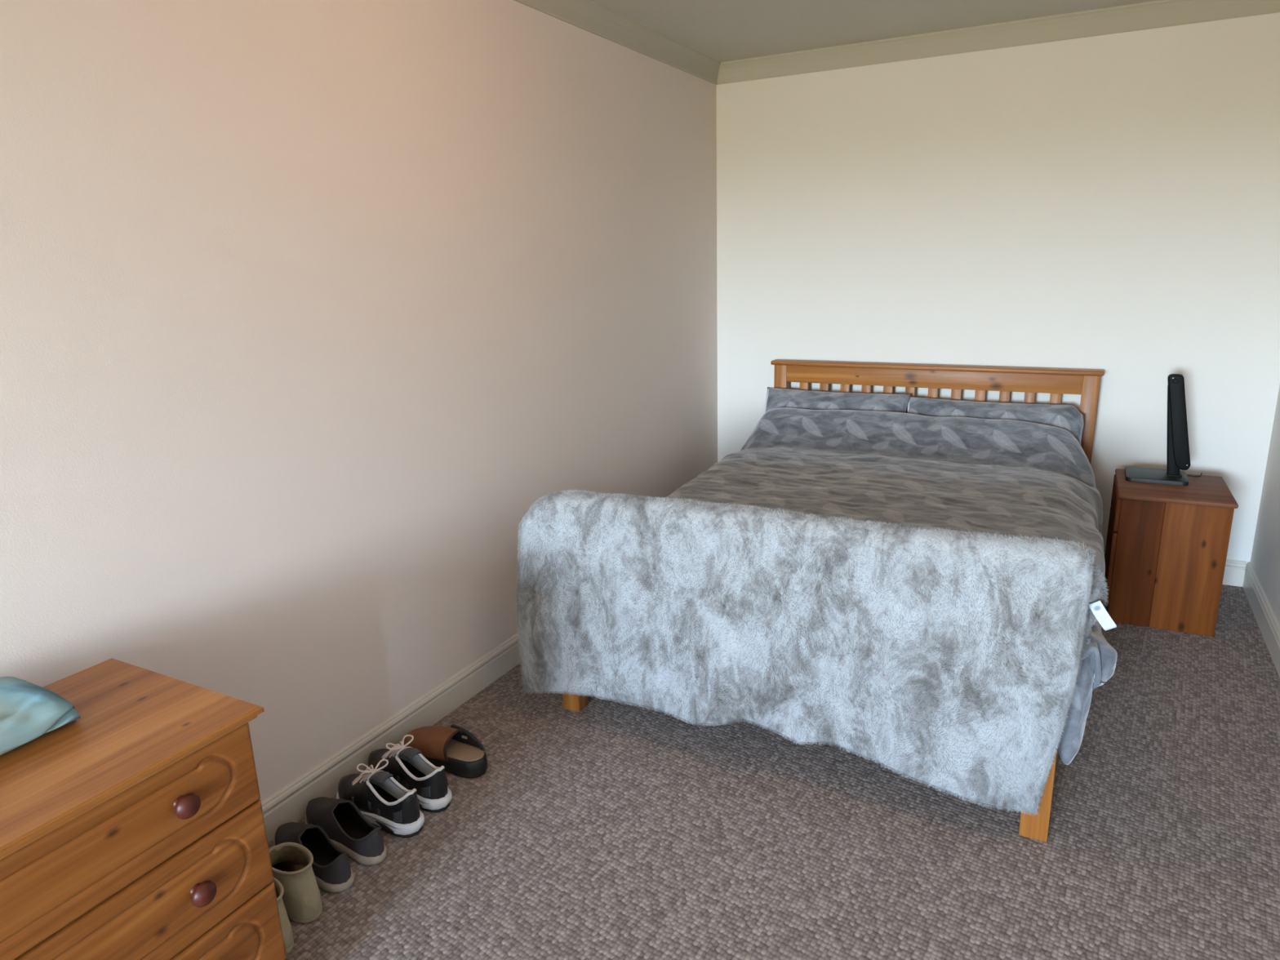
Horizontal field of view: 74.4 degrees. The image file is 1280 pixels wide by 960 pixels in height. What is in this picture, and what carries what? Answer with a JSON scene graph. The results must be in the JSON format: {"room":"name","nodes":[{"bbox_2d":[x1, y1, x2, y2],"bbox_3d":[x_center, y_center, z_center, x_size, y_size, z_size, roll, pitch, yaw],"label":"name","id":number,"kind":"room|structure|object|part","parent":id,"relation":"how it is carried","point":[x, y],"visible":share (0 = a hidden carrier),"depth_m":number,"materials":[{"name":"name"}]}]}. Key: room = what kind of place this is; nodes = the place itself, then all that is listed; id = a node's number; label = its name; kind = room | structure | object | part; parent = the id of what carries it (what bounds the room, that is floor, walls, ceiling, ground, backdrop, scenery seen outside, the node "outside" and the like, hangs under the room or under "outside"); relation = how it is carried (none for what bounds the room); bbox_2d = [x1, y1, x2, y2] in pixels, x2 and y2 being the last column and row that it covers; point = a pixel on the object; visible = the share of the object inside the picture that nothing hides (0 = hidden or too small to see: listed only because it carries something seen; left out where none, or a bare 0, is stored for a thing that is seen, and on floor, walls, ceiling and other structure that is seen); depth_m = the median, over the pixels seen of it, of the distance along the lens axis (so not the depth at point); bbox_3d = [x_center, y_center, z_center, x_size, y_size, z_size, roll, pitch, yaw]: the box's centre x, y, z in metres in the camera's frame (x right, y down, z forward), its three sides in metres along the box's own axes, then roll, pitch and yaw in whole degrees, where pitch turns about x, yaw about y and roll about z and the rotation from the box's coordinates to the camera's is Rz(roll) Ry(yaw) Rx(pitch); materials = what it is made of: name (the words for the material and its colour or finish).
{"room":"bedroom","nodes":[
{"label":"bedroom","id":0,"kind":"room"},
{"bbox_2d":[0,0,717,801],"bbox_3d":[-1.881,0.195,0.499,0.120,2.400,9.600,6,17,27],"label":"wall","id":1,"kind":"structure","parent":0,"point":[306,306],"depth_m":2.25,"materials":[{"name":"paint"}]},
{"bbox_2d":[261,632,521,843],"bbox_3d":[-1.790,1.307,0.758,0.017,0.114,9.600,6,17,27],"label":"baseboard","id":2,"kind":"structure","parent":1,"relation":"attached to","point":[288,804],"depth_m":2.59,"materials":[{"name":"white wood"}]},
{"bbox_2d":[513,0,720,84],"bbox_3d":[-1.840,-0.913,0.170,0.042,0.092,9.600,6,17,27],"label":"trim","id":3,"kind":"structure","parent":1,"relation":"attached to","point":[589,15],"depth_m":3.43,"materials":[{"name":"paint"}]},
{"bbox_2d":[267,584,1279,959],"bbox_3d":[-0.685,1.530,0.213,2.751,0.100,9.840,6,17,27],"label":"floor","id":4,"kind":"structure","parent":0,"point":[604,830],"depth_m":2.17,"materials":[{"name":"carpet"}]},
{"bbox_2d":[0,657,286,959],"bbox_3d":[-1.059,0.823,1.373,0.479,0.699,0.819,6,17,27],"label":"dresser","id":5,"kind":"object","parent":4,"relation":"on","point":[132,828],"visible":1,"depth_m":1.41,"materials":[{"name":"orange wood"}]},
{"bbox_2d":[0,676,80,755],"bbox_3d":[-1.173,0.436,1.354,0.256,0.064,0.452,6,17,27],"label":"folded garment","id":6,"kind":"object","parent":5,"relation":"on","point":[28,711],"visible":1,"depth_m":1.44,"materials":[{"name":"teal fabric"}]},
{"bbox_3d":[-0.888,0.772,1.266,0.018,0.176,0.775,6,17,27],"label":"drawer","id":7,"kind":"part","parent":5,"relation":"part of","materials":[{"name":"orange wood"}]},
{"bbox_3d":[-0.758,0.545,1.411,0.036,0.043,0.043,6,17,27],"label":"knob","id":8,"kind":"part","parent":5,"relation":"part of","materials":[{"name":"paint"}]},
{"bbox_3d":[-0.754,0.713,1.455,0.036,0.043,0.043,6,17,27],"label":"knob","id":9,"kind":"part","parent":5,"relation":"part of","materials":[{"name":"paint"}]},
{"bbox_3d":[-0.883,0.947,1.311,0.018,0.176,0.775,6,17,27],"label":"drawer","id":10,"kind":"part","parent":5,"relation":"part of","materials":[{"name":"orange wood"}]},
{"bbox_2d":[272,877,293,955],"bbox_3d":[-0.898,0.967,1.923,0.289,0.134,0.100,8,18,33],"label":"boot","id":11,"kind":"object","parent":4,"relation":"on","point":[288,939],"visible":0.18,"depth_m":1.87,"materials":[{"name":"beige fabric"}]},
{"bbox_2d":[268,842,322,923],"bbox_3d":[-0.870,0.939,2.025,0.292,0.134,0.100,9,18,34],"label":"boot","id":12,"kind":"object","parent":4,"relation":"on","point":[291,863],"visible":0.66,"depth_m":1.95,"materials":[{"name":"beige fabric"}]},
{"bbox_2d":[272,822,354,893],"bbox_3d":[-0.830,0.926,2.126,0.302,0.106,0.108,11,19,39],"label":"shoe","id":13,"kind":"object","parent":4,"relation":"on","point":[333,873],"visible":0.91,"depth_m":2.11,"materials":[{"name":"black fabric"}]},
{"bbox_2d":[304,796,387,865],"bbox_3d":[-0.782,0.899,2.224,0.323,0.106,0.108,10,19,37],"label":"shoe","id":14,"kind":"object","parent":4,"relation":"on","point":[345,825],"visible":0.98,"depth_m":2.20,"materials":[{"name":"black fabric"}]},
{"bbox_2d":[335,759,424,837],"bbox_3d":[-0.720,0.852,2.310,0.324,0.150,0.122,9,18,35],"label":"trainer","id":15,"kind":"object","parent":4,"relation":"on","point":[380,797],"visible":0.98,"depth_m":2.27,"materials":[{"name":"black fabric"}]},
{"bbox_2d":[366,734,452,812],"bbox_3d":[-0.670,0.821,2.422,0.345,0.150,0.122,10,18,37],"label":"trainer","id":16,"kind":"object","parent":4,"relation":"on","point":[409,767],"visible":0.91,"depth_m":2.38,"materials":[{"name":"black fabric"}]},
{"bbox_2d":[404,724,487,777],"bbox_3d":[-0.594,0.802,2.549,0.302,0.118,0.124,6,16,26],"label":"sandal","id":17,"kind":"object","parent":4,"relation":"on","point":[455,748],"visible":0.9,"depth_m":2.51,"materials":[{"name":"brown leather"}]},
{"bbox_2d":[562,359,1103,842],"bbox_3d":[0.889,0.145,3.287,1.528,0.935,2.172,6,17,27],"label":"double bed","id":18,"kind":"object","parent":4,"relation":"on","point":[1055,382],"visible":0.19,"depth_m":3.93,"materials":[{"name":"brown wood"}]},
{"bbox_3d":[-0.227,0.424,2.777,0.065,0.715,0.062,6,17,27],"label":"foot post","id":19,"kind":"part","parent":18,"relation":"part of","materials":[{"name":"brown wood"}]},
{"bbox_3d":[0.751,-0.161,4.512,0.067,0.914,0.045,6,17,27],"label":"post","id":20,"kind":"part","parent":18,"relation":"part of","materials":[{"name":"brown wood"}]},
{"bbox_2d":[515,488,1116,815],"bbox_3d":[0.372,0.422,2.391,1.677,0.698,0.186,6,17,27],"label":"fur throw","id":21,"kind":"object","parent":18,"relation":"on","point":[948,660],"visible":1,"depth_m":2.27,"materials":[{"name":"grey fur"}]},
{"bbox_3d":[1.370,-0.491,4.074,1.368,0.088,0.026,6,17,27],"label":"headboard rail","id":22,"kind":"part","parent":18,"relation":"part of","materials":[{"name":"brown wood"}]},
{"bbox_3d":[1.011,0.567,2.098,0.067,0.715,0.062,6,17,27],"label":"foot post","id":23,"kind":"part","parent":18,"relation":"part of","materials":[{"name":"brown wood"}]},
{"bbox_3d":[2.016,-0.024,3.856,0.068,0.914,0.045,6,17,27],"label":"post","id":24,"kind":"part","parent":18,"relation":"part of","materials":[{"name":"brown wood"}]},
{"bbox_3d":[0.890,0.213,3.324,1.404,0.224,2.015,6,17,27],"label":"mattress","id":25,"kind":"object","parent":18,"relation":"on","visible":0},
{"bbox_2d":[764,386,911,413],"bbox_3d":[0.947,-0.297,4.186,0.726,0.272,0.197,6,17,27],"label":"pillow","id":26,"kind":"object","parent":25,"relation":"on","point":[776,397],"visible":0.34,"depth_m":4.17,"materials":[{"name":"grey fabric"}]},
{"bbox_2d":[663,407,1117,764],"bbox_3d":[0.859,0.165,3.240,1.681,0.554,1.906,6,17,27],"label":"duvet","id":27,"kind":"object","parent":25,"relation":"on","point":[1011,477],"visible":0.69,"depth_m":3.42,"materials":[{"name":"cotton fabric"}]},
{"bbox_2d":[906,396,1084,444],"bbox_3d":[1.595,-0.221,3.849,0.774,0.260,0.192,6,17,27],"label":"pillow","id":28,"kind":"object","parent":25,"relation":"on","point":[1068,418],"visible":0.34,"depth_m":3.81,"materials":[{"name":"cotton fabric"}]},
{"bbox_2d":[1103,468,1238,636],"bbox_3d":[2.127,0.279,3.431,0.387,0.537,0.443,6,16,27],"label":"nightstand","id":29,"kind":"object","parent":4,"relation":"on","point":[1166,547],"visible":0.91,"depth_m":3.26,"materials":[{"name":"brown wood"}]},
{"bbox_3d":[1.965,0.309,3.530,0.016,0.307,0.407,6,16,27],"label":"door","id":30,"kind":"part","parent":29,"relation":"part of","materials":[{"name":"brown wood"}]},
{"bbox_3d":[1.959,0.090,3.473,0.016,0.135,0.407,6,16,27],"label":"drawer","id":31,"kind":"part","parent":29,"relation":"part of","materials":[{"name":"brown wood"}]},
{"bbox_2d":[1124,373,1202,485],"bbox_3d":[2.152,-0.217,3.419,0.282,0.427,0.240,6,17,27],"label":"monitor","id":32,"kind":"object","parent":29,"relation":"on","point":[1178,456],"visible":1,"depth_m":3.38,"materials":[{"name":"black plastic"}]},
{"bbox_3d":[2.152,-0.206,3.399,0.083,0.393,0.034,6,17,27],"label":"stem","id":33,"kind":"part","parent":32,"relation":"part of","materials":[{"name":"black plastic"}]},
{"bbox_2d":[591,0,1158,62],"bbox_3d":[-0.752,-0.887,-0.420,2.751,0.100,9.840,6,17,27],"label":"ceiling","id":34,"kind":"structure","parent":0,"point":[721,30],"depth_m":3.47,"materials":[{"name":"paint"}]},
{"bbox_2d":[716,12,1279,563],"bbox_3d":[1.554,-0.827,4.036,2.751,2.400,0.120,6,17,27],"label":"wall","id":35,"kind":"structure","parent":0,"point":[1110,203],"depth_m":3.77,"materials":[{"name":"paint"}]},
{"bbox_2d":[716,0,1279,84],"bbox_3d":[1.486,-1.924,3.674,2.511,0.092,0.042,6,17,27],"label":"trim","id":36,"kind":"structure","parent":35,"relation":"attached to","point":[1160,13],"depth_m":3.64,"materials":[{"name":"paint"}]},
{"bbox_2d":[1103,545,1246,586],"bbox_3d":[1.553,0.294,4.267,2.481,0.114,0.017,6,17,27],"label":"baseboard","id":37,"kind":"structure","parent":35,"relation":"attached to","point":[1234,570],"depth_m":3.71,"materials":[{"name":"white wood"}]},
{"bbox_2d":[1250,385,1279,625],"bbox_3d":[0.444,0.447,-0.707,0.120,2.400,9.600,6,17,27],"label":"wall","id":38,"kind":"structure","parent":0,"point":[1265,553],"depth_m":3.41,"materials":[{"name":"paint"}]},
{"bbox_2d":[1242,561,1279,677],"bbox_3d":[0.414,1.546,-0.386,0.017,0.114,9.600,6,17,27],"label":"baseboard","id":39,"kind":"structure","parent":38,"relation":"attached to","point":[1268,625],"depth_m":3.27,"materials":[{"name":"white wood"}]}
]}

